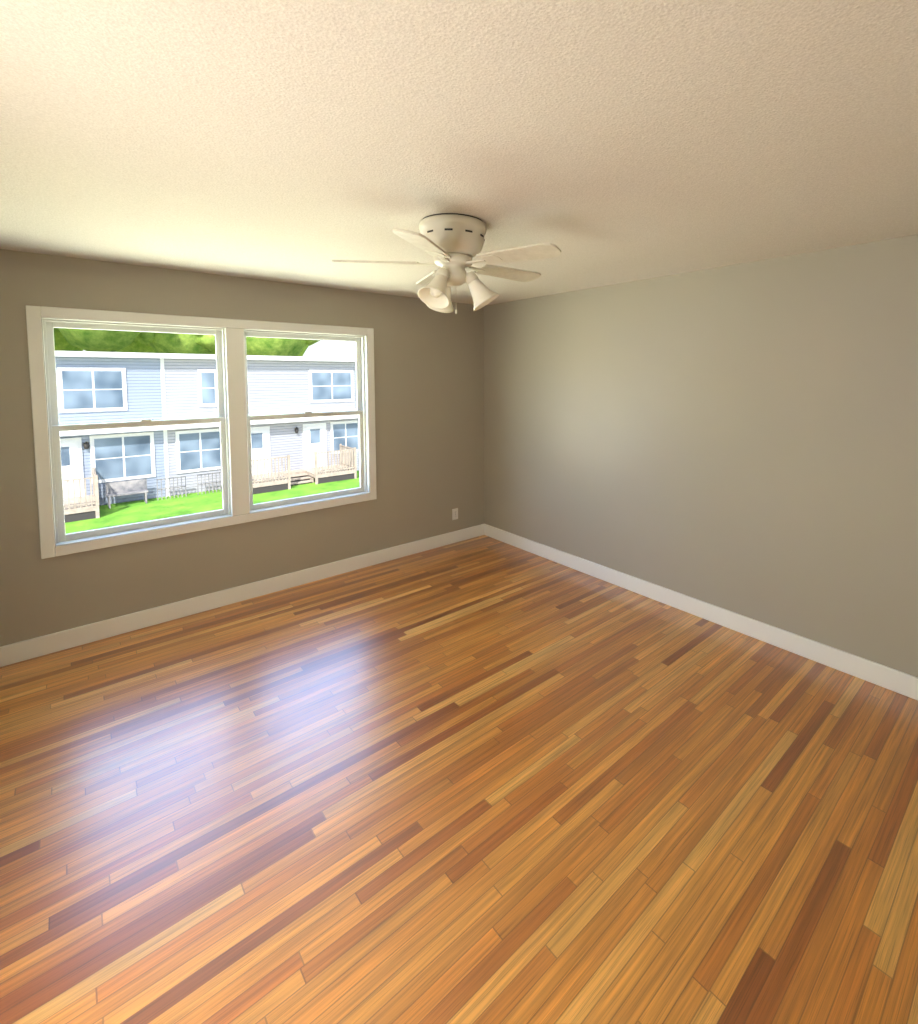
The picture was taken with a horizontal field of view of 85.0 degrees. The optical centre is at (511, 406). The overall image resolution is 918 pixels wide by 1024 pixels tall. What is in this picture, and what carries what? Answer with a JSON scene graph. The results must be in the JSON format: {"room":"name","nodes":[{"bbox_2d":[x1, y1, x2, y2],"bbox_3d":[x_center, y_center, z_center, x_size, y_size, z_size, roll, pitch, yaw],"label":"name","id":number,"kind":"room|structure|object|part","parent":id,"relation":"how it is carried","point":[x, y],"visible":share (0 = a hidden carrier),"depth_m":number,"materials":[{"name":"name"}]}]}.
{"room":"empty bedroom","nodes":[
{"label":"empty bedroom","id":0,"kind":"room"},
{"bbox_2d":[0,249,483,646],"bbox_3d":[-1.796,0.239,4.058,3.900,2.440,0.150,-3,5,-42],"label":"wall","id":1,"kind":"structure","parent":0,"point":[429,392],"depth_m":3.77,"materials":[{"name":"beige paint"}]},
{"bbox_2d":[26,305,376,558],"bbox_3d":[-2.102,0.113,3.784,2.202,1.527,0.200,-3,5,-42],"label":"window unit","id":2,"kind":"structure","parent":1,"relation":"in","point":[147,426],"depth_m":3.58,"materials":[{"name":"white"}]},
{"bbox_2d":[0,524,483,666],"bbox_3d":[-1.740,1.400,4.070,3.840,0.120,0.020,-3,5,-42],"label":"baseboard","id":3,"kind":"structure","parent":1,"relation":"attached to","point":[24,650],"depth_m":3.63,"materials":[{"name":"white wood"}]},
{"bbox_2d":[452,508,457,519],"bbox_3d":[-0.577,1.098,5.100,0.070,0.114,0.010,-3,5,-42],"label":"duplex electrical outlet","id":4,"kind":"object","parent":1,"relation":"attached to","point":[454,514],"visible":1,"depth_m":5.09,"materials":[{"name":"white plastic"}]},
{"bbox_2d":[0,535,917,1023],"bbox_3d":[-0.247,1.643,2.412,4.200,0.150,4.800,-3,5,-42],"label":"floor","id":5,"kind":"structure","parent":0,"point":[482,779],"depth_m":1.94,"materials":[{"name":"brown wood"}]},
{"bbox_2d":[0,0,917,304],"bbox_3d":[-0.247,-0.927,2.246,4.200,0.120,4.800,-3,5,-42],"label":"ceiling","id":6,"kind":"structure","parent":0,"point":[596,142],"depth_m":1.49,"materials":[{"name":"white paint"}]},
{"bbox_2d":[332,213,560,313],"bbox_3d":[-0.247,-0.665,2.414,1.024,0.425,1.072,-3,5,-42],"label":"ceiling fan","id":7,"kind":"object","parent":6,"relation":"attached to","point":[452,244],"visible":1,"depth_m":2.28,"materials":[{"name":"beige"}]},
{"bbox_3d":[-0.271,-0.520,2.430,0.010,0.135,0.010,-3,5,-42],"label":"pull chain","id":8,"kind":"part","parent":7,"relation":"part of","materials":[{"name":"beige metal"}]},
{"bbox_2d":[484,234,917,676],"bbox_3d":[1.263,0.263,3.676,0.150,2.440,4.800,-3,5,-42],"label":"wall","id":9,"kind":"structure","parent":0,"point":[741,438],"depth_m":3.30,"materials":[{"name":"beige paint"}]},
{"bbox_2d":[484,524,917,699],"bbox_3d":[1.200,1.425,3.694,0.020,0.120,4.500,-3,5,-42],"label":"baseboard","id":10,"kind":"structure","parent":9,"relation":"attached to","point":[897,681],"depth_m":3.34,"materials":[{"name":"white wood"}]}
]}

